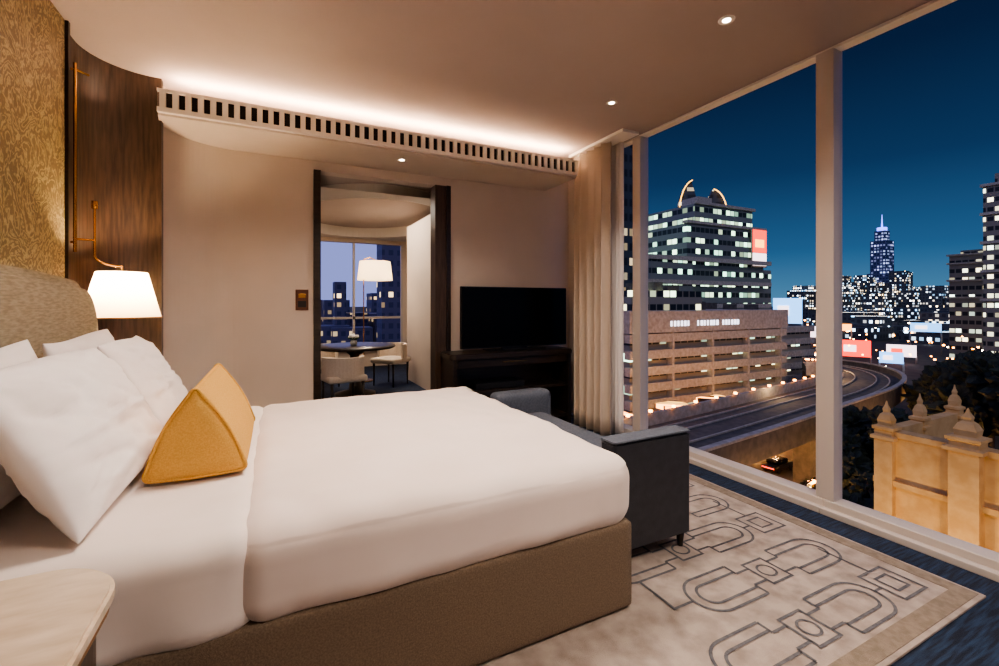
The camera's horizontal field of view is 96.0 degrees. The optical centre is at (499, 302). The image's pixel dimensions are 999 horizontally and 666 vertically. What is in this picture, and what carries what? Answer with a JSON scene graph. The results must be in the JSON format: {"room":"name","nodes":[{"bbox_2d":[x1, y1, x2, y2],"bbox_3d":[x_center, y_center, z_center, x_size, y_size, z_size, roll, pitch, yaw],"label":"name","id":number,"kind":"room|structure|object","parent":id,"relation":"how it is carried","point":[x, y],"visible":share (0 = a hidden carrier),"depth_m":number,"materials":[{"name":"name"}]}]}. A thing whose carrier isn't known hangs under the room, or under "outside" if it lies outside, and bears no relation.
{"room":"hotel room","nodes":[
{"label":"hotel room","id":0,"kind":"room"},
{"bbox_2d":[70,35,73,279],"bbox_3d":[-1.639,-0.155,0.440,0.200,3.110,5.450,0,0,-27],"label":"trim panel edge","id":1,"kind":"structure","parent":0,"point":[71,38],"depth_m":2.89,"materials":[{"name":"brown wood"}]},
{"bbox_2d":[0,0,64,277],"bbox_3d":[-1.923,-0.154,1.276,0.034,3.108,3.200,0,0,-27],"label":"wall panel","id":2,"kind":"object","parent":1,"relation":"attached to","point":[32,32],"depth_m":2.36,"materials":[{"name":"gold metal"}]},
{"bbox_2d":[65,20,69,278],"bbox_3d":[-2.637,-0.154,2.725,0.049,3.108,0.029,0,0,-27],"label":"trim panel edge","id":3,"kind":"object","parent":1,"relation":"attached to","point":[67,24],"depth_m":2.72,"materials":[{"name":"brown wood"}]},
{"bbox_2d":[74,40,162,355],"bbox_3d":[-2.754,-0.155,3.208,0.177,3.110,0.624,0,0,20],"label":"wall","id":4,"kind":"structure","parent":0,"point":[120,130],"depth_m":3.27,"materials":[{"name":"brown wood"}]},
{"bbox_2d":[70,62,162,318],"bbox_3d":[-2.484,-0.701,2.959,0.440,1.599,0.434,0,0,4],"label":"wall lamp","id":5,"kind":"object","parent":4,"relation":"attached to","point":[122,294],"visible":0.75,"depth_m":2.82,"materials":[{"name":"beige fabric"}]},
{"bbox_2d":[163,86,237,391],"bbox_3d":[-2.641,-0.155,3.829,0.296,3.110,0.910,0,0,18],"label":"curved section","id":6,"kind":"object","parent":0,"point":[200,181],"visible":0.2,"depth_m":3.91,"materials":[{"name":"paint"}]},
{"bbox_2d":[238,151,312,407],"bbox_3d":[-2.137,-0.155,4.326,0.635,3.110,0.150,0,0,-27],"label":"wall","id":7,"kind":"structure","parent":0,"point":[275,193],"depth_m":4.25,"materials":[{"name":"paint"}]},
{"bbox_2d":[295,289,307,309],"bbox_3d":[-1.907,-0.030,4.346,0.115,0.200,0.017,0,0,-27],"label":"light switch","id":8,"kind":"object","parent":7,"relation":"attached to","point":[301,296],"visible":1,"depth_m":4.34,"materials":[{"name":"brown metal"}]},
{"bbox_2d":[313,169,320,399],"bbox_3d":[-1.819,0.050,4.473,0.064,2.700,0.190,0,0,-27],"label":"door frame","id":9,"kind":"structure","parent":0,"point":[316,173],"depth_m":4.39,"materials":[{"name":"brown wood"}]},
{"bbox_2d":[321,237,406,366],"bbox_3d":[-3.555,-0.100,9.709,4.300,3.000,0.150,0,0,-27],"label":"wall","id":10,"kind":"structure","parent":0,"point":[368,355],"depth_m":10.09,"materials":[{"name":"paint"},{"name":"metal"}]},
{"bbox_2d":[352,243,354,338],"bbox_3d":[-3.198,-0.185,9.870,0.045,2.270,0.080,0,0,-27],"label":"bar","id":11,"kind":"object","parent":10,"relation":"attached to","point":[353,244],"visible":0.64,"depth_m":9.84,"materials":[{"name":"silver metal"}]},
{"bbox_2d":[321,316,400,319],"bbox_3d":[-3.045,0.325,9.946,1.734,0.050,0.080,0,0,-27],"label":"rail","id":12,"kind":"object","parent":11,"relation":"attached to","point":[365,317],"visible":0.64,"depth_m":9.96,"materials":[{"name":"silver metal"}]},
{"bbox_2d":[400,245,402,342],"bbox_3d":[-2.249,-0.185,10.343,0.045,2.270,0.080,0,0,-27],"label":"bar","id":13,"kind":"object","parent":10,"relation":"attached to","point":[401,246],"visible":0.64,"depth_m":10.31,"materials":[{"name":"silver metal"}]},
{"bbox_2d":[157,88,577,176],"bbox_3d":[-0.829,-1.490,4.145,3.766,0.170,0.039,0,0,-27],"label":"air vent","id":14,"kind":"object","parent":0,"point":[171,102],"visible":1,"depth_m":3.89,"materials":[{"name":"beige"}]},
{"bbox_2d":[321,175,430,227],"bbox_3d":[-2.398,-1.750,7.353,4.570,0.300,5.500,0,0,-27],"label":"ceiling","id":15,"kind":"structure","parent":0,"point":[349,212],"depth_m":7.78,"materials":[{"name":"white paint"}]},
{"bbox_2d":[407,214,430,389],"bbox_3d":[-1.208,0.003,7.443,0.120,2.795,2.000,0,0,-27],"label":"wall","id":16,"kind":"structure","parent":0,"point":[418,233],"depth_m":7.59,"materials":[{"name":"paint"}]},
{"bbox_2d":[321,183,430,241],"bbox_3d":[-2.272,-1.500,7.806,3.680,0.199,4.380,0,0,-27],"label":"trim","id":17,"kind":"structure","parent":16,"relation":"attached to","point":[353,190],"depth_m":6.19,"materials":[{"name":"beige paint"}]},
{"bbox_2d":[50,0,931,159],"bbox_3d":[0.154,-1.860,1.865,4.880,0.300,6.600,0,0,-27],"label":"ceiling","id":18,"kind":"structure","parent":0,"point":[535,76],"depth_m":3.05,"materials":[{"name":"paint"}]},
{"bbox_2d":[574,142,611,435],"bbox_3d":[1.006,-0.140,4.926,0.111,3.060,0.611,0,0,-27],"label":"curtain","id":19,"kind":"object","parent":18,"relation":"hanging from","point":[593,182],"visible":0.98,"depth_m":4.92,"materials":[{"name":"beige fabric"}]},
{"bbox_2d":[569,128,638,158],"bbox_3d":[1.097,-1.694,4.849,0.210,0.029,0.900,0,0,-27],"label":"track","id":20,"kind":"object","parent":18,"relation":"attached to","point":[621,135],"depth_m":4.65,"materials":[{"name":"white paint"}]},
{"bbox_2d":[606,100,616,105],"bbox_3d":[0.957,-1.707,3.841,0.094,0.004,0.094,0,0,-27],"label":"recessed light","id":21,"kind":"object","parent":18,"relation":"in","point":[611,101],"visible":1,"depth_m":3.83,"materials":[{"name":"beige paint"}]},
{"bbox_2d":[611,142,623,434],"bbox_3d":[1.205,-0.140,4.806,0.048,3.060,0.334,0,0,-27],"label":"sheer curtain","id":22,"kind":"object","parent":18,"relation":"hanging from","point":[617,247],"visible":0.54,"depth_m":4.72,"materials":[{"name":"white fabric"}]},
{"bbox_2d":[624,136,637,147],"bbox_3d":[1.206,-1.700,5.121,0.089,0.019,1.108,0,0,-27],"label":"rail","id":23,"kind":"object","parent":18,"relation":"attached to","point":[629,142],"visible":0.14,"depth_m":4.77,"materials":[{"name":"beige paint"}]},
{"bbox_2d":[718,15,734,24],"bbox_3d":[1.372,-1.707,2.717,0.094,0.004,0.094,0,0,-27],"label":"recessed light","id":24,"kind":"object","parent":18,"relation":"in","point":[725,19],"visible":1,"depth_m":2.71,"materials":[{"name":"beige paint"}]},
{"bbox_2d":[638,49,825,137],"bbox_3d":[1.846,-1.700,3.837,0.089,0.019,1.758,0,0,-27],"label":"rail","id":25,"kind":"object","parent":18,"relation":"attached to","point":[811,60],"visible":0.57,"depth_m":3.63,"materials":[{"name":"beige metal"}]},
{"bbox_2d":[826,0,956,51],"bbox_3d":[2.632,-1.700,2.262,0.089,0.019,1.758,0,0,-27],"label":"rail","id":26,"kind":"object","parent":18,"relation":"attached to","point":[928,7],"visible":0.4,"depth_m":2.73,"materials":[{"name":"beige metal"}]},
{"bbox_2d":[450,179,567,350],"bbox_3d":[0.161,-0.155,5.471,1.670,3.110,0.150,0,0,-27],"label":"wall","id":27,"kind":"structure","parent":0,"point":[502,236],"depth_m":5.35,"materials":[{"name":"paint"}]},
{"bbox_2d":[158,113,575,190],"bbox_3d":[-0.987,-1.478,4.450,3.796,0.175,0.646,0,0,-27],"label":"ceiling soffit","id":28,"kind":"structure","parent":27,"relation":"attached to","point":[212,133],"depth_m":4.18,"materials":[{"name":"paint"}]},
{"bbox_2d":[313,161,449,187],"bbox_3d":[-1.220,-1.505,4.783,1.415,0.410,0.150,0,0,-27],"label":"lintel","id":29,"kind":"object","parent":27,"relation":"in","point":[327,169],"visible":0.21,"depth_m":4.70,"materials":[{"name":"paint"}]},
{"bbox_2d":[431,185,445,389],"bbox_3d":[-0.688,0.050,5.049,0.125,2.700,0.170,0,0,-27],"label":"door frame","id":30,"kind":"structure","parent":27,"relation":"in","point":[438,192],"depth_m":4.98,"materials":[{"name":"brown wood"}]},
{"bbox_2d":[446,186,450,350],"bbox_3d":[-0.605,0.050,5.079,0.049,2.700,0.190,0,0,-27],"label":"door frame","id":31,"kind":"structure","parent":27,"relation":"attached to","point":[448,188],"depth_m":4.99,"materials":[{"name":"brown wood"}]},
{"bbox_2d":[568,179,573,412],"bbox_3d":[0.944,-0.155,5.694,0.070,3.110,0.149,0,0,-27],"label":"wall","id":32,"kind":"structure","parent":0,"point":[570,183],"depth_m":5.68,"materials":[{"name":"paint"}]},
{"bbox_2d":[321,364,998,665],"bbox_3d":[-1.202,1.500,4.596,4.890,0.200,12.700,0,0,-27],"label":"floor","id":33,"kind":"structure","parent":0,"point":[972,639],"depth_m":2.35,"materials":[{"name":"blue carpet"}]},
{"bbox_2d":[0,568,114,665],"bbox_3d":[-1.133,1.025,0.647,0.790,0.750,0.770,0,0,-27],"label":"nightstand","id":34,"kind":"object","parent":33,"relation":"on","point":[51,618],"visible":1,"depth_m":0.94,"materials":[{"name":"beige wood"}]},
{"bbox_2d":[321,343,339,386],"bbox_3d":[-2.972,1.050,7.523,0.520,0.699,0.538,0,0,44],"label":"dining chair","id":35,"kind":"object","parent":33,"relation":"on","point":[323,353],"visible":0.06,"depth_m":7.73,"materials":[{"name":"beige fabric"}]},
{"bbox_2d":[321,355,367,398],"bbox_3d":[-2.054,1.050,5.916,0.538,0.699,0.520,0,0,-37],"label":"dining chair","id":36,"kind":"object","parent":33,"relation":"on","point":[333,370],"visible":0.9,"depth_m":5.70,"materials":[{"name":"beige fabric"}]},
{"bbox_2d":[321,342,395,396],"bbox_3d":[-2.206,1.022,6.890,1.200,0.754,1.200,0,0,-27],"label":"dining table","id":37,"kind":"object","parent":33,"relation":"on","point":[360,348],"visible":0.76,"depth_m":6.76,"materials":[{"name":"brown wood"}]},
{"bbox_2d":[346,334,359,344],"bbox_3d":[-2.219,0.555,6.849,0.219,0.176,0.218,0,0,-27],"label":"flower vase","id":38,"kind":"object","parent":37,"relation":"on","point":[351,337],"visible":1,"depth_m":6.81,"materials":[{"name":"grey ceramic"}]},
{"bbox_2d":[357,257,392,382],"bbox_3d":[-2.254,0.284,8.151,0.619,2.229,0.619,0,0,15],"label":"floor lamp","id":39,"kind":"object","parent":33,"relation":"on","point":[369,270],"visible":0.84,"depth_m":7.92,"materials":[{"name":"beige fabric"}]},
{"bbox_2d":[370,342,410,386],"bbox_3d":[-1.861,1.050,7.739,0.538,0.699,0.519,0,0,23],"label":"dining chair","id":40,"kind":"object","parent":33,"relation":"on","point":[398,354],"visible":1,"depth_m":7.68,"materials":[{"name":"beige fabric"}]},
{"bbox_2d":[440,346,571,422],"bbox_3d":[0.104,0.965,5.080,1.520,0.870,0.400,0,0,-27],"label":"media cabinet","id":41,"kind":"object","parent":33,"relation":"on","point":[484,372],"visible":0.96,"depth_m":5.08,"materials":[{"name":"brown wood"}]},
{"bbox_2d":[460,286,565,350],"bbox_3d":[0.189,0.174,5.167,1.370,0.709,0.200,0,0,-27],"label":"television","id":42,"kind":"object","parent":41,"relation":"on","point":[507,318],"visible":1,"depth_m":5.12,"materials":[{"name":"black plastic"}]},
{"bbox_2d":[465,379,566,393],"bbox_3d":[0.100,0.945,5.089,1.380,0.030,0.320,0,0,-27],"label":"shelf","id":43,"kind":"object","parent":41,"relation":"attached to","point":[529,383],"depth_m":5.03,"materials":[{"name":"brown wood"}]},
{"bbox_2d":[572,409,633,432],"bbox_3d":[1.195,1.357,5.116,0.125,0.085,1.108,0,0,-27],"label":"rail","id":44,"kind":"object","parent":33,"relation":"on","point":[627,428],"visible":0.1,"depth_m":4.74,"materials":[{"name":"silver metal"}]},
{"bbox_2d":[476,474,985,665],"bbox_3d":[0.108,1.392,2.887,3.270,0.015,3.310,0,0,-27],"label":"area rug","id":45,"kind":"object","parent":33,"relation":"on","point":[750,582],"visible":0.33,"depth_m":2.09,"materials":[{"name":"carpet"}]},
{"bbox_2d":[0,264,630,665],"bbox_3d":[-0.980,0.611,2.361,2.613,1.542,2.100,0,0,-27],"label":"bed","id":46,"kind":"object","parent":45,"relation":"on","point":[452,526],"visible":0.8,"depth_m":1.66,"materials":[{"name":"fabric"}]},
{"bbox_2d":[0,340,37,508],"bbox_3d":[-1.663,0.407,1.462,0.224,0.520,0.857,0,0,-27],"label":"pillow","id":47,"kind":"object","parent":46,"relation":"on","point":[22,351],"visible":0.27,"depth_m":1.58,"materials":[{"name":"fabric"}]},
{"bbox_2d":[42,329,114,356],"bbox_3d":[-2.093,0.412,2.331,0.220,0.515,0.841,0,0,-27],"label":"pillow","id":48,"kind":"object","parent":46,"relation":"on","point":[95,339],"visible":0.17,"depth_m":2.19,"materials":[{"name":"fabric"}]},
{"bbox_2d":[0,348,161,543],"bbox_3d":[-1.497,0.432,1.634,0.352,0.486,0.948,0,0,-27],"label":"pillow","id":49,"kind":"object","parent":46,"relation":"on","point":[75,431],"visible":0.91,"depth_m":1.38,"materials":[{"name":"fabric"}]},
{"bbox_2d":[97,336,187,428],"bbox_3d":[-1.891,0.436,2.433,0.329,0.497,0.814,0,0,-27],"label":"pillow","id":50,"kind":"object","parent":46,"relation":"on","point":[143,364],"visible":0.54,"depth_m":2.23,"materials":[{"name":"fabric"}]},
{"bbox_2d":[142,363,255,483],"bbox_3d":[-1.360,0.508,2.116,0.347,0.354,0.842,0,0,-27],"label":"bolster cushion","id":51,"kind":"object","parent":46,"relation":"on","point":[209,433],"visible":1,"depth_m":1.76,"materials":[{"name":"yellow fabric"}]},
{"bbox_2d":[243,386,628,621],"bbox_3d":[-0.525,0.844,2.571,1.611,0.368,2.011,0,0,-27],"label":"duvet","id":52,"kind":"object","parent":46,"relation":"on","point":[353,505],"depth_m":1.77,"materials":[{"name":"fabric"}]},
{"bbox_2d":[490,387,690,549],"bbox_3d":[0.492,1.050,3.237,0.673,0.664,1.781,0,0,-27],"label":"sofa","id":53,"kind":"object","parent":45,"relation":"on","point":[656,460],"visible":0.39,"depth_m":2.47,"materials":[{"name":"grey fabric"}]},
{"bbox_2d":[527,412,602,447],"bbox_3d":[0.464,0.998,3.187,0.525,0.115,1.430,0,0,-27],"label":"seat cushion","id":54,"kind":"object","parent":53,"relation":"on","point":[593,438],"depth_m":3.36,"materials":[{"name":"fabric"}]},
{"bbox_2d":[689,456,822,512],"bbox_3d":[1.757,1.380,3.792,0.049,0.040,1.758,0,0,-27],"label":"window sill","id":55,"kind":"structure","parent":33,"relation":"on","point":[786,496],"depth_m":3.37,"materials":[{"name":"silver metal"}]},
{"bbox_2d":[689,446,824,505],"bbox_3d":[1.836,1.357,3.832,0.125,0.085,1.758,0,0,-27],"label":"rail","id":56,"kind":"object","parent":33,"relation":"on","point":[793,488],"visible":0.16,"depth_m":3.45,"materials":[{"name":"silver metal"}]},
{"bbox_2d":[633,136,643,430],"bbox_3d":[1.418,-0.188,4.607,0.049,3.003,0.110,0,0,-27],"label":"trim","id":57,"kind":"structure","parent":56,"relation":"on","point":[638,143],"depth_m":4.57,"materials":[{"name":"silver metal"}]},
{"bbox_2d":[644,137,647,429],"bbox_3d":[1.481,-0.187,4.610,0.065,3.004,0.049,0,0,-27],"label":"stile","id":58,"kind":"object","parent":56,"relation":"on","point":[645,138],"visible":0.5,"depth_m":4.59,"materials":[{"name":"silver metal"}]},
{"bbox_2d":[820,506,998,581],"bbox_3d":[2.542,1.380,2.217,0.049,0.040,1.758,0,0,-27],"label":"window sill","id":59,"kind":"structure","parent":33,"relation":"on","point":[963,563],"depth_m":2.55,"materials":[{"name":"silver metal"}]},
{"bbox_2d":[824,499,998,570],"bbox_3d":[2.621,1.357,2.257,0.125,0.085,1.758,0,0,-27],"label":"rail","id":60,"kind":"object","parent":33,"relation":"on","point":[972,552],"visible":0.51,"depth_m":2.59,"materials":[{"name":"silver metal"}]},
{"bbox_2d":[816,48,836,501],"bbox_3d":[2.203,-0.188,3.032,0.049,3.003,0.110,0,0,-27],"label":"window mullion","id":61,"kind":"structure","parent":60,"relation":"on","point":[826,62],"depth_m":3.01,"materials":[{"name":"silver metal"}]},
{"bbox_2d":[837,50,841,499],"bbox_3d":[2.267,-0.187,3.035,0.065,3.004,0.049,0,0,-27],"label":"stile","id":62,"kind":"object","parent":60,"relation":"on","point":[839,53],"visible":0.43,"depth_m":3.01,"materials":[{"name":"silver metal"}]},
{"label":"outside","id":63,"kind":"structure","parent":0,"visible":0},
{"bbox_2d":[350,307,998,481],"bbox_3d":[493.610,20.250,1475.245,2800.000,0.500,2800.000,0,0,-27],"label":"ground","id":64,"kind":"structure","parent":63,"point":[913,371],"depth_m":156.52,"materials":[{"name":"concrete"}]},
{"bbox_2d":[321,245,399,343],"bbox_3d":[-47.282,-1.300,253.724,126.558,42.600,220.326,0,0,-27],"label":"city buildings","id":65,"kind":"structure","parent":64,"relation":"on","point":[386,302],"depth_m":149.17},
{"bbox_2d":[624,144,632,289],"bbox_3d":[27.619,-7.900,101.486,6.000,55.800,7.000,0,0,-27],"label":"glass tower","id":66,"kind":"structure","parent":64,"relation":"on","point":[628,151],"depth_m":97.78,"materials":[{"name":"glass"}]},
{"bbox_2d":[624,395,724,417],"bbox_3d":[20.279,16.447,57.489,43.600,7.107,7.200,0,0,-27],"label":"street lights","id":67,"kind":"object","parent":64,"relation":"on","point":[662,405],"visible":0.02,"depth_m":61.88,"materials":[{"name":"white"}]},
{"bbox_2d":[624,282,787,413],"bbox_3d":[29.766,8.252,82.611,37.000,23.495,23.700,0,0,-27],"label":"office block","id":68,"kind":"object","parent":64,"relation":"on","point":[696,348],"visible":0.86,"depth_m":72.08,"materials":[{"name":"concrete"}]},
{"bbox_2d":[626,282,757,309],"bbox_3d":[34.906,-1.148,82.353,23.899,4.695,9.362,0,0,-23],"label":"window band","id":69,"kind":"object","parent":68,"relation":"on","point":[669,297],"depth_m":76.21,"materials":[{"name":"glass"}]},
{"bbox_2d":[648,196,771,308],"bbox_3d":[57.988,-5.800,143.669,58.000,51.600,30.600,0,0,-27],"label":"glass office tower","id":70,"kind":"structure","parent":64,"relation":"on","point":[715,250],"depth_m":133.55,"materials":[{"name":"glass"}]},
{"bbox_2d":[677,180,726,207],"bbox_3d":[90.363,-18.077,200.372,21.550,72.954,21.000,0,0,-27],"label":"crown tower","id":71,"kind":"structure","parent":70,"relation":"on","point":[688,191],"depth_m":200.24,"materials":[{"name":"gold"}]},
{"bbox_2d":[679,180,692,206],"bbox_3d":[82.408,-47.073,199.140,6.133,14.962,0.440,0,0,0],"label":"light","id":72,"kind":"object","parent":71,"relation":"attached to","point":[687,192],"depth_m":200.19,"materials":[{"name":"yellow"}]},
{"bbox_2d":[624,357,906,483],"bbox_3d":[29.038,14.750,53.347,80.631,10.500,30.153,0,0,-27],"label":"elevated road","id":73,"kind":"structure","parent":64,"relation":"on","point":[748,428],"depth_m":44.87,"materials":[{"name":"concrete"}]},
{"bbox_2d":[761,455,792,473],"bbox_3d":[33.379,19.300,54.075,4.280,1.400,1.800,0,0,-32],"label":"car","id":74,"kind":"object","parent":64,"relation":"on","point":[776,463],"visible":0.96,"depth_m":53.38,"materials":[{"name":"black metal"}]},
{"bbox_2d":[773,298,802,325],"bbox_3d":[70.609,9.400,110.439,4.017,21.200,5.810,0,0,-27],"label":"billboard","id":75,"kind":"object","parent":64,"relation":"on","point":[793,305],"visible":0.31,"depth_m":109.48,"materials":[{"name":"blue"}]},
{"bbox_2d":[778,306,788,315],"bbox_3d":[69.551,1.900,110.319,2.340,2.480,0.100,0,0,33],"label":"artwork","id":76,"kind":"object","parent":75,"relation":"attached to","point":[779,307],"depth_m":110.13,"materials":[{"name":"white"}]},
{"bbox_2d":[782,325,814,382],"bbox_3d":[55.517,12.300,94.389,13.200,15.400,12.600,0,0,-27],"label":"block","id":77,"kind":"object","parent":64,"relation":"on","point":[798,339],"visible":0.22,"depth_m":89.38,"materials":[{"name":"concrete"}]},
{"bbox_2d":[804,479,815,485],"bbox_3d":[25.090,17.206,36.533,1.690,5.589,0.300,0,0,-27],"label":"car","id":78,"kind":"object","parent":64,"relation":"on","point":[812,481],"visible":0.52,"depth_m":36.53,"materials":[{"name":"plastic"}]},
{"bbox_2d":[810,326,815,336],"bbox_3d":[85.842,13.200,124.725,2.886,13.600,4.138,0,0,-27],"label":"billboard","id":79,"kind":"object","parent":64,"relation":"on","point":[812,334],"visible":0.05,"depth_m":123.70,"materials":[{"name":"white"}]},
{"bbox_2d":[800,477,849,491],"bbox_3d":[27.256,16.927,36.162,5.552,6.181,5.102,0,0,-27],"label":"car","id":80,"kind":"object","parent":64,"relation":"on","point":[813,486],"visible":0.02,"depth_m":37.09,"materials":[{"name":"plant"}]},
{"bbox_2d":[842,324,851,356],"bbox_3d":[127.498,13.950,171.180,5.474,12.100,9.536,0,0,-27],"label":"billboard","id":81,"kind":"object","parent":64,"relation":"on","point":[845,327],"visible":0.26,"depth_m":168.41,"materials":[{"name":"orange"}]},
{"bbox_2d":[842,340,871,362],"bbox_3d":[118.762,16.200,150.611,4.596,7.600,8.280,0,0,-27],"label":"billboard","id":82,"kind":"object","parent":64,"relation":"on","point":[856,348],"visible":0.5,"depth_m":149.64,"materials":[{"name":"red"}]},
{"bbox_2d":[844,345,855,351],"bbox_3d":[117.429,15.150,150.814,3.315,2.200,0.100,0,0,38],"label":"artwork","id":83,"kind":"object","parent":82,"relation":"attached to","point":[852,348],"depth_m":150.67,"materials":[{"name":"white"}]},
{"bbox_2d":[842,472,873,506],"bbox_3d":[25.368,15.773,29.803,7.920,8.479,7.502,0,0,34],"label":"tree","id":84,"kind":"object","parent":64,"relation":"on","point":[859,488],"visible":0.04,"depth_m":29.87,"materials":[{"name":"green plant"}]},
{"bbox_2d":[815,405,909,489],"bbox_3d":[28.833,13.741,34.836,7.228,12.536,7.768,0,0,20],"label":"tree","id":85,"kind":"object","parent":64,"relation":"on","point":[857,443],"visible":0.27,"depth_m":33.54,"materials":[{"name":"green plant"}]},
{"bbox_2d":[864,487,873,507],"bbox_3d":[27.794,14.815,26.627,8.486,10.390,8.153,0,0,-23],"label":"tree","id":86,"kind":"object","parent":64,"relation":"on","point":[871,489],"visible":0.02,"depth_m":28.94,"materials":[{"name":"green plant"}]},
{"bbox_2d":[787,219,982,359],"bbox_3d":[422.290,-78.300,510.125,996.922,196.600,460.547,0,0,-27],"label":"city","id":87,"kind":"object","parent":64,"relation":"on","point":[884,296],"visible":0.48,"depth_m":537.71,"materials":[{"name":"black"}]},
{"bbox_2d":[878,352,904,373],"bbox_3d":[106.895,16.700,122.885,2.899,6.600,5.176,0,0,-27],"label":"billboard","id":88,"kind":"object","parent":64,"relation":"on","point":[884,357],"visible":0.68,"depth_m":122.25,"materials":[{"name":"blue"}]},
{"bbox_2d":[883,355,891,359],"bbox_3d":[105.963,14.900,122.816,1.950,1.200,0.100,0,0,41],"label":"artwork","id":89,"kind":"object","parent":88,"relation":"attached to","point":[885,357],"depth_m":122.82,"materials":[{"name":"white"}]},
{"bbox_2d":[886,344,916,363],"bbox_3d":[134.389,17.000,150.667,3.772,6.000,7.513,0,0,-27],"label":"billboard","id":90,"kind":"object","parent":64,"relation":"on","point":[906,349],"visible":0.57,"depth_m":149.64,"materials":[{"name":"white"}]},
{"bbox_2d":[891,348,902,352],"bbox_3d":[133.188,15.950,150.851,2.925,1.560,0.100,0,0,42],"label":"artwork","id":91,"kind":"object","parent":90,"relation":"attached to","point":[900,350],"depth_m":150.71,"materials":[{"name":"red"}]},
{"bbox_2d":[901,361,944,415],"bbox_3d":[52.866,13.599,50.896,11.511,12.818,12.303,0,0,-27],"label":"tree","id":92,"kind":"object","parent":64,"relation":"on","point":[921,384],"visible":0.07,"depth_m":53.49,"materials":[{"name":"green plant"}]},
{"bbox_2d":[909,323,941,353],"bbox_3d":[168.685,13.950,178.258,4.089,12.100,8.978,0,0,-27],"label":"billboard","id":93,"kind":"object","parent":64,"relation":"on","point":[917,327],"visible":0.89,"depth_m":177.71,"materials":[{"name":"blue"}]},
{"bbox_2d":[915,325,926,328],"bbox_3d":[167.338,9.650,178.625,3.510,1.400,0.100,0,0,43],"label":"artwork","id":94,"kind":"object","parent":93,"relation":"attached to","point":[916,326],"depth_m":178.66,"materials":[{"name":"white"}]},
{"bbox_2d":[896,412,958,438],"bbox_3d":[17.597,12.400,18.607,5.900,15.200,0.400,0,0,-27],"label":"wall","id":95,"kind":"structure","parent":64,"relation":"on","point":[943,423],"depth_m":18.71,"materials":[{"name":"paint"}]},
{"bbox_2d":[908,393,932,435],"bbox_3d":[17.194,5.200,18.406,0.605,3.000,0.605,0,0,-27],"label":"pier","id":96,"kind":"structure","parent":95,"relation":"attached to","point":[919,410],"depth_m":18.27,"materials":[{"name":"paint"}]},
{"bbox_2d":[944,385,965,421],"bbox_3d":[20.058,5.100,19.834,0.605,3.000,0.605,0,0,-27],"label":"pier","id":97,"kind":"structure","parent":95,"relation":"attached to","point":[954,400],"depth_m":19.73,"materials":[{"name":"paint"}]},
{"bbox_2d":[922,360,944,372],"bbox_3d":[74.204,14.097,70.926,14.503,11.825,13.564,0,0,-27],"label":"tree","id":98,"kind":"object","parent":64,"relation":"on","point":[927,368],"visible":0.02,"depth_m":75.76,"materials":[{"name":"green plant"}]},
{"bbox_2d":[896,439,998,552],"bbox_3d":[17.589,12.500,11.563,0.400,15.000,13.000,0,0,-27],"label":"wall","id":99,"kind":"structure","parent":64,"relation":"on","point":[925,466],"depth_m":15.88,"materials":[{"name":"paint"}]},
{"bbox_2d":[870,401,901,516],"bbox_3d":[14.643,6.950,17.022,0.739,6.500,0.739,0,0,-27],"label":"pier","id":100,"kind":"structure","parent":99,"relation":"attached to","point":[885,441],"depth_m":16.85,"materials":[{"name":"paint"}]},
{"bbox_2d":[873,475,998,517],"bbox_3d":[17.309,6.700,11.451,0.200,0.200,13.050,0,0,-27],"label":"ledge","id":101,"kind":"object","parent":99,"relation":"attached to","point":[991,511],"visible":0.6,"depth_m":15.76,"materials":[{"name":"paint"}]},
{"bbox_2d":[894,430,998,459],"bbox_3d":[17.578,4.900,11.585,0.600,0.200,13.050,0,0,-27],"label":"coping","id":102,"kind":"object","parent":99,"relation":"on","point":[906,435],"visible":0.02,"depth_m":16.00,"materials":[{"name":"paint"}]},
{"bbox_2d":[941,408,994,547],"bbox_3d":[15.602,6.750,14.986,0.994,6.500,0.994,0,0,-27],"label":"pier","id":103,"kind":"structure","parent":99,"relation":"attached to","point":[966,446],"depth_m":14.77,"materials":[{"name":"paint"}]},
{"bbox_2d":[923,351,998,437],"bbox_3d":[50.101,12.369,44.474,12.880,15.275,11.970,0,0,-27],"label":"tree","id":104,"kind":"object","parent":64,"relation":"on","point":[967,372],"visible":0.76,"depth_m":43.93,"materials":[{"name":"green plant"}]},
{"bbox_2d":[946,249,982,358],"bbox_3d":[170.969,0.700,157.315,17.600,38.600,16.200,0,0,-27],"label":"apartment tower","id":105,"kind":"structure","parent":64,"relation":"on","point":[965,280],"depth_m":156.60,"materials":[{"name":"concrete"}]},
{"bbox_2d":[942,350,998,447],"bbox_3d":[64.823,12.979,59.415,15.584,14.056,14.562,0,0,-27],"label":"tree","id":106,"kind":"object","parent":64,"relation":"on","point":[992,444],"visible":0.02,"depth_m":58.49,"materials":[{"name":"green plant"}]},
{"bbox_2d":[977,364,998,428],"bbox_3d":[47.789,11.809,37.681,11.100,16.396,12.588,0,0,30],"label":"tree","id":107,"kind":"object","parent":64,"relation":"on","point":[991,392],"visible":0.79,"depth_m":39.67,"materials":[{"name":"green plant"}]},
{"bbox_2d":[980,173,998,352],"bbox_3d":[161.556,-10.300,138.095,13.600,60.600,16.200,0,0,-27],"label":"residential tower","id":108,"kind":"structure","parent":64,"relation":"on","point":[990,214],"depth_m":140.41,"materials":[{"name":"concrete"}]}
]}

